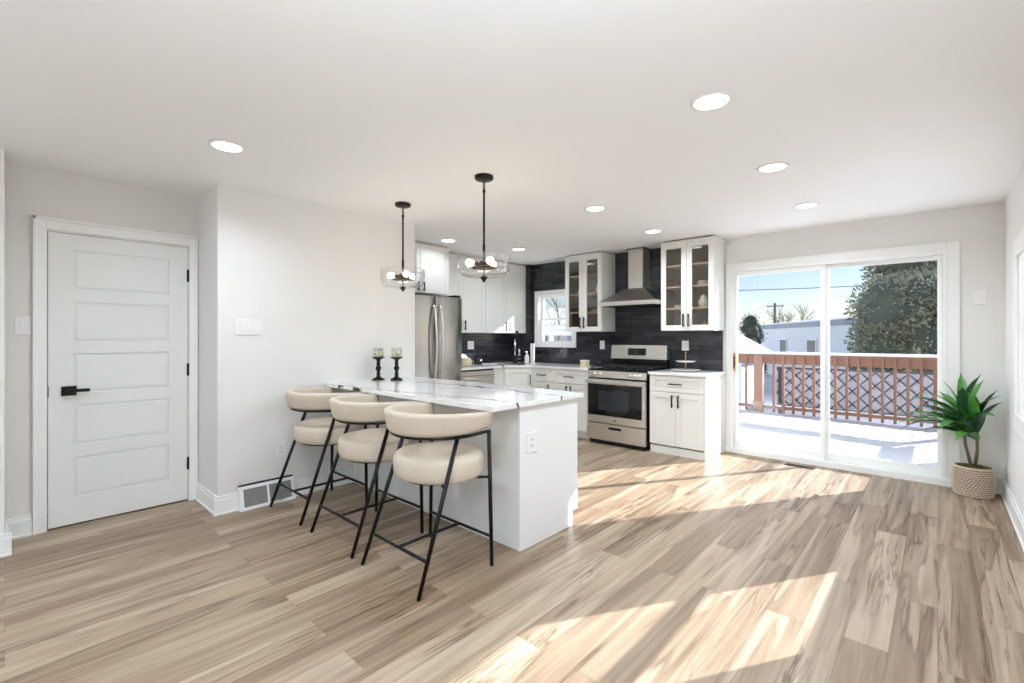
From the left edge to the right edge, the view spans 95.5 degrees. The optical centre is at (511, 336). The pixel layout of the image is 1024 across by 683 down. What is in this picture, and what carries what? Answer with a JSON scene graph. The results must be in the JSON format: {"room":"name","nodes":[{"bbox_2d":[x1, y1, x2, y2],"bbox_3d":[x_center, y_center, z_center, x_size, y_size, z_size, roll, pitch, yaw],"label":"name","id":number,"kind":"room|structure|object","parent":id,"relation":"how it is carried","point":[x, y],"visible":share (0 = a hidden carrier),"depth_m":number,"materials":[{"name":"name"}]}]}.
{"room":"open-plan kitchen","nodes":[
{"label":"open-plan kitchen","id":0,"kind":"room"},
{"bbox_2d":[0,147,3,533],"bbox_3d":[-4.871,0.090,1.655,1.180,2.440,4.140,0,0,42],"label":"wall","id":1,"kind":"structure","parent":0,"point":[1,149],"depth_m":2.77,"materials":[{"name":"white paint"}]},
{"bbox_2d":[0,532,11,557],"bbox_3d":[-4.369,1.242,1.311,0.026,0.135,4.030,0,0,42],"label":"baseboard","id":2,"kind":"structure","parent":1,"relation":"attached to","point":[6,538],"depth_m":2.78,"materials":[{"name":"white wood"}]},
{"bbox_2d":[4,520,7,532],"bbox_3d":[-3.143,1.242,2.897,0.310,0.135,0.026,0,0,42],"label":"baseboard","id":3,"kind":"structure","parent":1,"relation":"attached to","point":[5,521],"depth_m":2.90,"materials":[{"name":"white wood"}]},
{"bbox_2d":[47,234,47,513],"bbox_3d":[-3.391,0.090,3.826,0.430,2.440,1.060,0,0,42],"label":"wall","id":4,"kind":"structure","parent":0,"point":[47,234],"depth_m":3.45,"materials":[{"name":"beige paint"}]},
{"bbox_2d":[4,161,197,519],"bbox_3d":[-2.960,0.090,3.431,0.140,2.440,1.060,0,0,42],"label":"wall","id":5,"kind":"structure","parent":0,"point":[29,191],"depth_m":3.07,"materials":[{"name":"beige paint"}]},
{"bbox_2d":[5,514,31,539],"bbox_3d":[-3.215,1.242,3.029,0.026,0.135,0.124,0,0,42],"label":"baseboard","id":6,"kind":"structure","parent":5,"relation":"attached to","point":[20,527],"depth_m":3.03,"materials":[{"name":"white wood"}]},
{"bbox_2d":[15,316,30,334],"bbox_3d":[-3.207,-0.075,3.051,0.009,0.120,0.075,0,0,42],"label":"light switch","id":7,"kind":"object","parent":5,"relation":"attached to","point":[22,323],"visible":1,"depth_m":3.05,"materials":[{"name":"white plastic"}]},
{"bbox_2d":[32,215,197,534],"bbox_3d":[-2.899,0.253,3.456,0.196,2.115,0.930,0,0,42],"label":"door","id":8,"kind":"structure","parent":5,"relation":"in","point":[121,392],"depth_m":3.37,"materials":[{"name":"white wood"}]},
{"bbox_2d":[198,184,414,496],"bbox_3d":[-2.088,0.090,4.537,1.390,2.440,1.750,0,0,42],"label":"wall","id":9,"kind":"structure","parent":0,"point":[318,283],"depth_m":3.76,"materials":[{"name":"white paint"}]},
{"bbox_2d":[195,483,216,514],"bbox_3d":[-2.368,1.242,3.589,0.520,0.135,0.026,0,0,42],"label":"baseboard","id":10,"kind":"structure","parent":9,"relation":"attached to","point":[204,497],"depth_m":3.59,"materials":[{"name":"white wood"}]},
{"bbox_2d":[235,319,261,334],"bbox_3d":[-2.024,-0.077,3.572,0.009,0.120,0.190,0,0,42],"label":"light switch","id":11,"kind":"object","parent":9,"relation":"attached to","point":[242,326],"visible":1,"depth_m":3.57,"materials":[{"name":"white plastic"}]},
{"bbox_2d":[238,474,295,511],"bbox_3d":[-1.913,1.218,3.644,0.074,0.184,0.410,0,0,42],"label":"floor vent","id":12,"kind":"object","parent":9,"relation":"attached to","point":[254,495],"visible":1,"depth_m":3.61,"materials":[{"name":"white plastic"}]},
{"bbox_2d":[276,442,285,457],"bbox_3d":[-1.863,0.910,3.748,0.010,0.120,0.080,0,0,42],"label":"wall outlet","id":13,"kind":"object","parent":9,"relation":"attached to","point":[280,447],"visible":1,"depth_m":3.75,"materials":[{"name":"white plastic"}]},
{"bbox_2d":[213,467,353,516],"bbox_3d":[-1.806,1.242,3.797,0.026,0.135,1.100,0,0,42],"label":"baseboard","id":14,"kind":"structure","parent":9,"relation":"attached to","point":[225,504],"depth_m":3.86,"materials":[{"name":"white wood"}]},
{"bbox_2d":[462,333,510,363],"bbox_3d":[-0.648,-0.367,6.819,0.012,1.525,1.880,0,0,42],"label":"tiled wall","id":15,"kind":"structure","parent":0,"point":[492,347],"depth_m":7.12,"materials":[{"name":"tile"}]},
{"bbox_2d":[415,242,448,295],"bbox_3d":[-1.303,-0.819,5.656,0.611,0.598,0.950,0,0,42],"label":"upper cabinet","id":16,"kind":"object","parent":15,"relation":"attached to","point":[431,261],"visible":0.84,"depth_m":5.63,"materials":[{"name":"white paint"}]},
{"bbox_2d":[449,253,484,332],"bbox_3d":[-0.776,-0.589,6.417,0.341,1.058,0.875,0,0,42],"label":"upper cabinet","id":17,"kind":"object","parent":15,"relation":"attached to","point":[465,282],"visible":0.58,"depth_m":6.42,"materials":[{"name":"white paint"}]},
{"bbox_2d":[468,341,473,348],"bbox_3d":[-0.606,0.120,6.848,0.010,0.120,0.120,0,0,42],"label":"wall outlet","id":18,"kind":"object","parent":15,"relation":"attached to","point":[470,343],"visible":1,"depth_m":6.85,"materials":[{"name":"white plastic"}]},
{"bbox_2d":[485,259,525,332],"bbox_3d":[-0.180,-0.589,7.067,0.341,1.058,0.878,0,0,42],"label":"upper cabinet","id":19,"kind":"object","parent":15,"relation":"attached to","point":[505,285],"visible":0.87,"depth_m":6.96,"materials":[{"name":"white paint"}]},
{"bbox_2d":[0,0,1023,264],"bbox_3d":[-1.204,-1.190,2.202,5.850,0.120,9.900,0,0,42],"label":"ceiling","id":20,"kind":"structure","parent":0,"point":[875,109],"depth_m":2.26,"materials":[{"name":"white paint"}]},
{"bbox_2d":[208,139,245,152],"bbox_3d":[-1.685,-1.125,2.750,0.192,0.007,0.192,0,0,42],"label":"recessed light","id":21,"kind":"object","parent":20,"relation":"in","point":[218,144],"visible":1,"depth_m":2.75,"materials":[{"name":"white plastic"}]},
{"bbox_2d":[388,201,414,291],"bbox_3d":[-0.924,-0.754,3.940,0.374,0.749,0.374,0,0,42],"label":"pendant lamp","id":22,"kind":"object","parent":20,"relation":"hanging from","point":[404,276],"visible":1,"depth_m":3.93,"materials":[{"name":"black metal"}]},
{"bbox_2d":[440,239,455,241],"bbox_3d":[-0.747,-1.125,5.431,0.192,0.007,0.192,0,0,42],"label":"recessed light","id":23,"kind":"object","parent":20,"relation":"in","point":[441,240],"visible":1,"depth_m":5.42,"materials":[{"name":"white plastic"}]},
{"bbox_2d":[465,173,495,281],"bbox_3d":[-0.197,-0.754,3.267,0.374,0.749,0.374,0,0,42],"label":"pendant lamp","id":24,"kind":"object","parent":20,"relation":"hanging from","point":[489,264],"visible":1,"depth_m":3.26,"materials":[{"name":"black metal"}]},
{"bbox_2d":[511,248,525,250],"bbox_3d":[0.086,-1.125,5.970,0.192,0.007,0.192,0,0,42],"label":"recessed light","id":25,"kind":"object","parent":20,"relation":"in","point":[514,249],"visible":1,"depth_m":5.98,"materials":[{"name":"white plastic"}]},
{"bbox_2d":[584,205,605,211],"bbox_3d":[0.731,-1.125,4.077,0.192,0.007,0.192,0,0,42],"label":"recessed light","id":26,"kind":"object","parent":20,"relation":"in","point":[594,208],"visible":1,"depth_m":4.07,"materials":[{"name":"white plastic"}]},
{"bbox_2d":[644,229,661,233],"bbox_3d":[1.503,-1.125,4.957,0.192,0.007,0.192,0,0,42],"label":"recessed light","id":27,"kind":"object","parent":20,"relation":"in","point":[650,231],"visible":1,"depth_m":4.95,"materials":[{"name":"white plastic"}]},
{"bbox_2d":[690,90,732,111],"bbox_3d":[0.954,-1.125,2.225,0.192,0.007,0.192,0,0,42],"label":"recessed light","id":28,"kind":"object","parent":20,"relation":"in","point":[713,100],"visible":1,"depth_m":2.22,"materials":[{"name":"white plastic"}]},
{"bbox_2d":[757,162,789,172],"bbox_3d":[1.733,-1.125,3.091,0.192,0.007,0.192,0,0,42],"label":"recessed light","id":29,"kind":"object","parent":20,"relation":"in","point":[774,166],"visible":1,"depth_m":3.09,"materials":[{"name":"white plastic"}]},
{"bbox_2d":[794,202,819,208],"bbox_3d":[2.522,-1.125,3.982,0.192,0.007,0.192,0,0,42],"label":"recessed light","id":30,"kind":"object","parent":20,"relation":"in","point":[807,204],"visible":1,"depth_m":3.98,"materials":[{"name":"white plastic"}]},
{"bbox_2d":[0,437,1023,682],"bbox_3d":[-1.204,1.370,2.202,5.850,0.120,9.900,0,0,42],"label":"floor","id":31,"kind":"structure","parent":0,"point":[729,567],"depth_m":2.39,"materials":[{"name":"brown wood"}]},
{"bbox_2d":[269,387,367,525],"bbox_3d":[-1.471,0.860,3.628,0.630,0.907,0.603,0,0,42],"label":"bar stool","id":32,"kind":"object","parent":31,"relation":"on","point":[324,431],"visible":0.8,"depth_m":3.43,"materials":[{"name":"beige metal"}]},
{"bbox_2d":[310,394,423,558],"bbox_3d":[-0.951,0.860,3.151,0.630,0.907,0.603,0,0,42],"label":"bar stool","id":33,"kind":"object","parent":31,"relation":"on","point":[376,445],"visible":0.83,"depth_m":2.96,"materials":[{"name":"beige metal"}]},
{"bbox_2d":[360,402,493,600],"bbox_3d":[-0.466,0.860,2.707,0.630,0.907,0.603,0,0,42],"label":"bar stool","id":34,"kind":"object","parent":31,"relation":"on","point":[431,463],"visible":1,"depth_m":2.54,"materials":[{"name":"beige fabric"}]},
{"bbox_2d":[415,294,461,380],"bbox_3d":[-1.162,0.398,5.462,1.027,1.765,0.775,0,0,42],"label":"refrigerator","id":35,"kind":"object","parent":31,"relation":"on","point":[438,319],"visible":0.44,"depth_m":5.18,"materials":[{"name":"silver metal"}]},
{"bbox_2d":[352,391,576,551],"bbox_3d":[-0.474,0.868,3.767,2.029,0.885,0.670,0,0,42],"label":"base cabinet","id":36,"kind":"object","parent":31,"relation":"on","point":[534,494],"visible":0.4,"depth_m":3.04,"materials":[{"name":"paint"}]},
{"bbox_2d":[324,376,583,411],"bbox_3d":[-0.559,0.410,3.655,2.056,0.030,0.915,0,0,42],"label":"countertop","id":37,"kind":"structure","parent":36,"relation":"on","point":[464,394],"depth_m":3.31,"materials":[{"name":"stone"}]},
{"bbox_2d":[372,348,384,380],"bbox_3d":[-1.227,0.245,4.271,0.112,0.300,0.112,0,0,42],"label":"candle holder","id":38,"kind":"object","parent":37,"relation":"on","point":[378,355],"visible":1,"depth_m":4.25,"materials":[{"name":"black metal"}]},
{"bbox_2d":[374,351,381,356],"bbox_3d":[-1.227,0.156,4.271,0.072,0.054,0.072,0,0,42],"label":"candle","id":39,"kind":"object","parent":38,"relation":"on","point":[376,353],"depth_m":4.24,"materials":[{"name":"beige wax"}]},
{"bbox_2d":[390,349,402,380],"bbox_3d":[-1.057,0.245,4.257,0.112,0.300,0.112,0,0,42],"label":"candle holder","id":40,"kind":"object","parent":37,"relation":"on","point":[396,355],"visible":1,"depth_m":4.23,"materials":[{"name":"black metal"}]},
{"bbox_2d":[392,351,400,356],"bbox_3d":[-1.057,0.156,4.257,0.072,0.054,0.072,0,0,42],"label":"candle","id":41,"kind":"object","parent":40,"relation":"on","point":[395,353],"depth_m":4.23,"materials":[{"name":"beige wax"}]},
{"bbox_2d":[526,431,537,453],"bbox_3d":[0.127,0.660,2.915,0.010,0.125,0.105,0,0,42],"label":"wall outlet","id":42,"kind":"object","parent":36,"relation":"attached to","point":[531,438],"visible":1,"depth_m":2.91,"materials":[{"name":"white plastic"}]},
{"bbox_2d":[462,369,493,383],"bbox_3d":[-0.660,0.870,6.304,0.661,0.880,0.605,0,0,42],"label":"dishwasher","id":43,"kind":"object","parent":31,"relation":"on","point":[479,375],"visible":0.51,"depth_m":6.13,"materials":[{"name":"silver metal"}]},
{"bbox_2d":[492,368,532,387],"bbox_3d":[0.012,0.868,6.852,0.913,0.885,1.091,0,0,42],"label":"base cabinet","id":44,"kind":"object","parent":31,"relation":"on","point":[521,377],"visible":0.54,"depth_m":6.48,"materials":[{"name":"white paint"}]},
{"bbox_2d":[462,361,599,370],"bbox_3d":[0.058,0.410,6.227,1.827,0.030,1.951,0,0,42],"label":"countertop","id":45,"kind":"structure","parent":44,"relation":"on","point":[538,364],"depth_m":6.45,"materials":[{"name":"stone"}]},
{"bbox_2d":[462,357,471,366],"bbox_3d":[-0.619,0.335,6.223,0.164,0.120,0.164,0,0,42],"label":"woven vase","id":46,"kind":"object","parent":45,"relation":"on","point":[466,361],"visible":0.87,"depth_m":6.16,"materials":[{"name":"beige wicker"}]},
{"bbox_2d":[473,355,482,364],"bbox_3d":[-0.485,0.325,6.632,0.155,0.140,0.148,0,0,-5],"label":"tea kettle","id":47,"kind":"object","parent":45,"relation":"on","point":[476,361],"visible":1,"depth_m":6.58,"materials":[{"name":"black metal"}]},
{"bbox_2d":[496,364,527,364],"bbox_3d":[0.001,0.393,6.762,0.460,0.002,0.240,0,0,-3],"label":"sink","id":48,"kind":"object","parent":45,"relation":"in","point":[496,364],"visible":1,"depth_m":6.65,"materials":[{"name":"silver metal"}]},
{"bbox_2d":[513,331,520,362],"bbox_3d":[0.078,0.148,6.995,0.168,0.494,0.090,0,0,42],"label":"kitchen faucet","id":49,"kind":"object","parent":45,"relation":"on","point":[517,332],"visible":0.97,"depth_m":7.02,"materials":[{"name":"black metal"}]},
{"bbox_2d":[524,351,528,362],"bbox_3d":[0.224,0.305,7.010,0.072,0.178,0.072,0,0,42],"label":"soap bottle","id":50,"kind":"object","parent":45,"relation":"on","point":[526,358],"visible":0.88,"depth_m":6.98,"materials":[{"name":"white plastic"}]},
{"bbox_2d":[529,343,535,363],"bbox_3d":[0.301,0.245,6.790,0.100,0.300,0.060,0,0,42],"label":"paper towel roll","id":51,"kind":"object","parent":45,"relation":"on","point":[532,346],"visible":0.93,"depth_m":6.78,"materials":[{"name":"white paper"}]},
{"bbox_2d":[580,360,589,366],"bbox_3d":[0.982,0.352,6.268,0.096,0.084,0.096,0,0,42],"label":"canister","id":52,"kind":"object","parent":45,"relation":"on","point":[585,363],"visible":0.99,"depth_m":6.23,"materials":[{"name":"white ceramic"}]},
{"bbox_2d":[595,358,602,364],"bbox_3d":[1.188,0.341,6.330,0.112,0.106,0.112,0,0,42],"label":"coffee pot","id":53,"kind":"object","parent":45,"relation":"on","point":[599,361],"visible":0.77,"depth_m":6.29,"materials":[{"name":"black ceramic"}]},
{"bbox_2d":[533,368,551,389],"bbox_3d":[0.613,0.868,6.594,0.325,0.885,0.660,0,0,42],"label":"base cabinet","id":54,"kind":"object","parent":31,"relation":"on","point":[542,377],"visible":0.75,"depth_m":6.37,"materials":[{"name":"white paint"}]},
{"bbox_2d":[552,369,588,438],"bbox_3d":[0.948,0.868,6.287,0.585,0.885,0.660,0,0,42],"label":"base cabinet","id":55,"kind":"object","parent":31,"relation":"on","point":[562,379],"visible":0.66,"depth_m":5.99,"materials":[{"name":"white paint"}]},
{"bbox_2d":[585,345,669,450],"bbox_3d":[1.435,0.708,5.778,0.780,1.205,0.740,0,0,42],"label":"gas range","id":56,"kind":"object","parent":31,"relation":"on","point":[618,393],"visible":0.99,"depth_m":5.59,"materials":[{"name":"silver metal"}]},
{"bbox_2d":[588,367,665,372],"bbox_3d":[1.437,0.405,5.780,0.780,0.020,0.575,0,0,42],"label":"cooktop","id":57,"kind":"object","parent":56,"relation":"in","point":[602,369],"depth_m":5.63,"materials":[{"name":"black metal"}]},
{"bbox_2d":[650,374,725,461],"bbox_3d":[2.005,0.868,5.319,0.630,0.885,0.660,0,0,42],"label":"base cabinet","id":58,"kind":"object","parent":31,"relation":"on","point":[688,414],"visible":0.98,"depth_m":5.09,"materials":[{"name":"white paint"}]},
{"bbox_2d":[648,369,726,377],"bbox_3d":[2.009,0.410,5.321,0.655,0.030,0.651,0,0,42],"label":"countertop","id":59,"kind":"structure","parent":58,"relation":"on","point":[702,373],"depth_m":5.17,"materials":[{"name":"stone"}]},
{"bbox_2d":[671,352,699,370],"bbox_3d":[2.011,0.282,5.386,0.330,0.226,0.330,0,0,42],"label":"tiered stand","id":60,"kind":"object","parent":59,"relation":"on","point":[685,360],"visible":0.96,"depth_m":5.38,"materials":[{"name":"white ceramic"}]},
{"bbox_2d":[784,463,815,469],"bbox_3d":[2.915,1.307,4.707,0.260,0.006,0.090,0,0,42],"label":"floor vent","id":61,"kind":"object","parent":31,"relation":"in","point":[788,464],"visible":1,"depth_m":4.69,"materials":[{"name":"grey metal"}]},
{"bbox_2d":[896,373,1002,498],"bbox_3d":[3.675,0.802,3.885,0.565,1.016,0.696,0,0,-6],"label":"potted plant","id":62,"kind":"object","parent":31,"relation":"on","point":[966,416],"visible":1,"depth_m":3.81,"materials":[{"name":"green plant"}]},
{"bbox_2d":[951,462,996,498],"bbox_3d":[3.826,1.189,3.859,0.271,0.242,0.271,0,0,42],"label":"basket","id":63,"kind":"object","parent":31,"relation":"on","point":[972,480],"depth_m":3.78,"materials":[{"name":"beige wicker"}]},
{"bbox_2d":[511,265,532,361],"bbox_3d":[0.160,0.090,7.414,0.400,2.440,0.090,0,0,42],"label":"tiled wall","id":64,"kind":"structure","parent":0,"point":[525,339],"depth_m":7.29,"materials":[{"name":"tile"}]},
{"bbox_2d":[533,248,722,370],"bbox_3d":[1.387,0.090,6.343,2.855,2.440,0.012,0,0,42],"label":"tiled wall","id":65,"kind":"structure","parent":0,"point":[639,325],"depth_m":6.20,"materials":[{"name":"tile"}]},
{"bbox_2d":[535,289,576,347],"bbox_3d":[0.692,-0.278,7.056,0.777,0.865,0.160,0,0,42],"label":"window","id":66,"kind":"structure","parent":65,"relation":"in","point":[540,296],"depth_m":7.19,"materials":[{"name":"white plastic"}]},
{"bbox_2d":[565,252,614,331],"bbox_3d":[1.058,-0.597,6.377,0.585,1.043,0.382,0,0,42],"label":"upper cabinet","id":67,"kind":"object","parent":65,"relation":"attached to","point":[583,272],"visible":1,"depth_m":6.30,"materials":[{"name":"white paint"}]},
{"bbox_2d":[569,273,597,278],"bbox_3d":[1.080,-0.834,6.401,0.541,0.018,0.278,0,0,42],"label":"shelf","id":68,"kind":"object","parent":67,"relation":"attached to","point":[589,276],"depth_m":6.45,"materials":[{"name":"brown wood"}]},
{"bbox_2d":[569,292,597,296],"bbox_3d":[1.080,-0.584,6.401,0.541,0.018,0.278,0,0,42],"label":"shelf","id":69,"kind":"object","parent":67,"relation":"attached to","point":[571,294],"depth_m":6.44,"materials":[{"name":"brown wood"}]},
{"bbox_2d":[569,311,597,313],"bbox_3d":[1.080,-0.334,6.401,0.541,0.018,0.278,0,0,42],"label":"shelf","id":70,"kind":"object","parent":67,"relation":"attached to","point":[570,312],"depth_m":6.43,"materials":[{"name":"brown wood"}]},
{"bbox_2d":[600,341,604,348],"bbox_3d":[1.252,0.110,6.452,0.075,0.120,0.010,0,0,42],"label":"wall outlet","id":71,"kind":"object","parent":65,"relation":"attached to","point":[602,343],"visible":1,"depth_m":6.45,"materials":[{"name":"white plastic"}]},
{"bbox_2d":[599,247,660,307],"bbox_3d":[1.553,-0.757,5.858,0.765,0.744,0.477,0,0,42],"label":"range hood","id":72,"kind":"object","parent":65,"relation":"attached to","point":[638,293],"visible":0.88,"depth_m":5.86,"materials":[{"name":"silver metal"}]},
{"bbox_2d":[682,341,688,350],"bbox_3d":[2.111,0.105,5.665,0.085,0.120,0.010,0,0,42],"label":"wall outlet","id":73,"kind":"object","parent":65,"relation":"attached to","point":[685,344],"visible":1,"depth_m":5.66,"materials":[{"name":"white plastic"}]},
{"bbox_2d":[661,235,724,330],"bbox_3d":[2.097,-0.597,5.425,0.613,1.043,0.382,0,0,42],"label":"upper cabinet","id":74,"kind":"object","parent":65,"relation":"attached to","point":[684,263],"visible":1,"depth_m":5.35,"materials":[{"name":"white paint"}]},
{"bbox_2d":[666,262,707,269],"bbox_3d":[2.119,-0.834,5.449,0.569,0.018,0.278,0,0,42],"label":"shelf","id":75,"kind":"object","parent":74,"relation":"attached to","point":[701,265],"depth_m":5.48,"materials":[{"name":"brown wood"}]},
{"bbox_2d":[666,284,707,289],"bbox_3d":[2.119,-0.584,5.449,0.569,0.018,0.278,0,0,42],"label":"shelf","id":76,"kind":"object","parent":74,"relation":"attached to","point":[702,286],"depth_m":5.48,"materials":[{"name":"brown wood"}]},
{"bbox_2d":[666,306,707,310],"bbox_3d":[2.119,-0.334,5.449,0.569,0.018,0.278,0,0,42],"label":"shelf","id":77,"kind":"object","parent":74,"relation":"attached to","point":[668,308],"depth_m":5.49,"materials":[{"name":"brown wood"}]},
{"bbox_2d":[697,280,707,284],"bbox_3d":[2.198,-0.620,5.337,0.140,0.051,0.140,0,0,42],"label":"plate stack","id":78,"kind":"object","parent":74,"relation":"on","point":[699,282],"visible":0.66,"depth_m":5.28,"materials":[{"name":"white ceramic"}]},
{"bbox_2d":[698,294,707,306],"bbox_3d":[2.198,-0.419,5.337,0.116,0.150,0.116,0,0,42],"label":"jar","id":79,"kind":"object","parent":74,"relation":"on","point":[703,301],"visible":0.85,"depth_m":5.30,"materials":[{"name":"white ceramic"}]},
{"bbox_2d":[723,201,1004,477],"bbox_3d":[2.092,0.090,5.800,5.850,2.440,0.140,0,0,42],"label":"wall","id":80,"kind":"structure","parent":0,"point":[980,229],"depth_m":4.02,"materials":[{"name":"white paint"}]},
{"bbox_2d":[725,240,959,486],"bbox_3d":[3.211,0.235,4.734,1.940,2.150,0.180,0,0,42],"label":"door","id":81,"kind":"structure","parent":80,"relation":"in","point":[947,254],"depth_m":4.55,"materials":[{"name":"white plastic"}]},
{"bbox_2d":[973,290,986,303],"bbox_3d":[3.986,-0.340,3.964,0.085,0.120,0.009,0,0,42],"label":"light switch","id":82,"kind":"object","parent":80,"relation":"attached to","point":[979,296],"visible":1,"depth_m":3.96,"materials":[{"name":"white plastic"}]},
{"bbox_2d":[994,477,1002,493],"bbox_3d":[3.992,1.242,3.947,0.265,0.135,0.026,0,0,42],"label":"baseboard","id":83,"kind":"structure","parent":80,"relation":"attached to","point":[999,480],"depth_m":3.88,"materials":[{"name":"white wood"}]},
{"bbox_2d":[1005,163,1023,517],"bbox_3d":[0.854,0.090,0.221,0.140,2.440,9.760,0,0,42],"label":"wall","id":84,"kind":"structure","parent":0,"point":[1014,202],"depth_m":3.52,"materials":[{"name":"white paint"}]},
{"bbox_2d":[1001,478,1023,551],"bbox_3d":[0.840,1.242,0.329,0.026,0.135,9.620,0,0,42],"label":"baseboard","id":85,"kind":"structure","parent":84,"relation":"attached to","point":[1016,517],"depth_m":3.29,"materials":[{"name":"white wood"}]},
{"bbox_2d":[1014,229,1023,439],"bbox_3d":[3.127,-0.018,2.723,0.148,1.315,1.360,0,0,42],"label":"window","id":86,"kind":"structure","parent":84,"relation":"in","point":[1019,241],"depth_m":3.19,"materials":[{"name":"white plastic"}]},
{"label":"outside","id":87,"kind":"structure","parent":0,"visible":0},
{"bbox_2d":[764,374,777,412],"bbox_3d":[14.707,2.709,19.754,85.000,0.268,125.000,0,0,42],"label":"ground","id":88,"kind":"structure","parent":87,"point":[768,378],"depth_m":22.37,"materials":[{"name":"white snow"}]},
{"bbox_2d":[544,298,564,340],"bbox_3d":[1.365,-0.156,18.166,4.186,5.736,4.942,0,0,16],"label":"bare tree","id":89,"kind":"object","parent":88,"relation":"on","point":[555,303],"visible":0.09,"depth_m":18.44,"materials":[{"name":"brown plant"}]},
{"bbox_2d":[544,308,570,340],"bbox_3d":[1.962,0.310,34.413,17.200,4.800,8.600,0,0,42],"label":"house","id":90,"kind":"structure","parent":88,"relation":"on","point":[551,311],"depth_m":29.14,"materials":[{"name":"beige"}]},
{"bbox_2d":[544,325,570,340],"bbox_3d":[1.752,1.170,14.940,2.800,3.080,1.800,0,0,42],"label":"garden arbor","id":91,"kind":"object","parent":88,"relation":"on","point":[550,331],"visible":0.24,"depth_m":14.40,"materials":[{"name":"white"}]},
{"bbox_2d":[739,312,769,377],"bbox_3d":[12.075,0.797,23.580,1.916,4.114,1.932,0,0,42],"label":"evergreen tree","id":92,"kind":"object","parent":88,"relation":"on","point":[752,330],"visible":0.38,"depth_m":23.23,"materials":[{"name":"green plant"}]},
{"bbox_2d":[738,333,771,410],"bbox_3d":[7.607,1.080,18.222,4.000,3.260,3.250,0,0,42],"label":"garden shed","id":93,"kind":"object","parent":88,"relation":"on","point":[744,344],"visible":0.03,"depth_m":16.79,"materials":[{"name":"white"}]},
{"bbox_2d":[766,303,783,322],"bbox_3d":[29.299,-0.540,51.818,1.800,6.500,0.280,0,0,42],"label":"utility pole","id":94,"kind":"object","parent":88,"relation":"on","point":[775,305],"visible":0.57,"depth_m":51.69,"materials":[{"name":"grey wood"}]},
{"bbox_2d":[767,303,814,322],"bbox_3d":[32.387,-0.688,54.200,5.438,6.838,4.462,0,0,14],"label":"bare tree","id":95,"kind":"object","parent":88,"relation":"on","point":[802,311],"visible":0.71,"depth_m":54.09,"materials":[{"name":"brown plant"}]},
{"bbox_2d":[738,316,859,376],"bbox_3d":[20.950,0.890,26.318,8.670,3.640,29.282,0,0,12],"label":"building","id":96,"kind":"structure","parent":88,"relation":"on","point":[795,336],"depth_m":27.14,"materials":[{"name":"white"}]},
{"bbox_2d":[777,367,932,427],"bbox_3d":[7.024,1.650,7.636,4.757,2.120,0.130,0,0,42],"label":"lattice screen","id":97,"kind":"object","parent":88,"relation":"on","point":[852,374],"visible":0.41,"depth_m":8.33,"materials":[{"name":"white wood"}]},
{"bbox_2d":[837,260,936,372],"bbox_3d":[10.663,0.072,11.808,3.987,6.002,4.044,0,0,-18],"label":"evergreen tree","id":98,"kind":"object","parent":88,"relation":"on","point":[897,312],"visible":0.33,"depth_m":11.55,"materials":[{"name":"green plant"}]},
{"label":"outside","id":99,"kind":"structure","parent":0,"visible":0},
{"bbox_2d":[738,285,865,290],"bbox_3d":[16.236,-2.246,17.944,20.584,0.323,0.033,0,0,33],"label":"power cable","id":100,"kind":"object","parent":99,"point":[861,285],"visible":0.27,"depth_m":20.41,"materials":[{"name":"black rubber"}]},
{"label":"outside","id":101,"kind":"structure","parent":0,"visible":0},
{"bbox_3d":[2.262,1.460,8.242,10.200,0.100,3.690,0,0,42],"label":"floor","id":102,"kind":"structure","parent":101,"visible":0},
{"bbox_2d":[738,409,936,466],"bbox_3d":[2.208,1.369,8.257,9.900,0.030,3.620,0,0,42],"label":"snow","id":103,"kind":"object","parent":102,"relation":"on","point":[907,444],"visible":0.16,"depth_m":6.44,"materials":[{"name":"white snow"}]},
{"bbox_2d":[738,351,936,426],"bbox_3d":[3.905,0.868,9.103,7.860,1.205,0.140,0,0,42],"label":"deck railing","id":104,"kind":"object","parent":102,"relation":"on","point":[759,358],"visible":0.27,"depth_m":7.71,"materials":[{"name":"red wood"}]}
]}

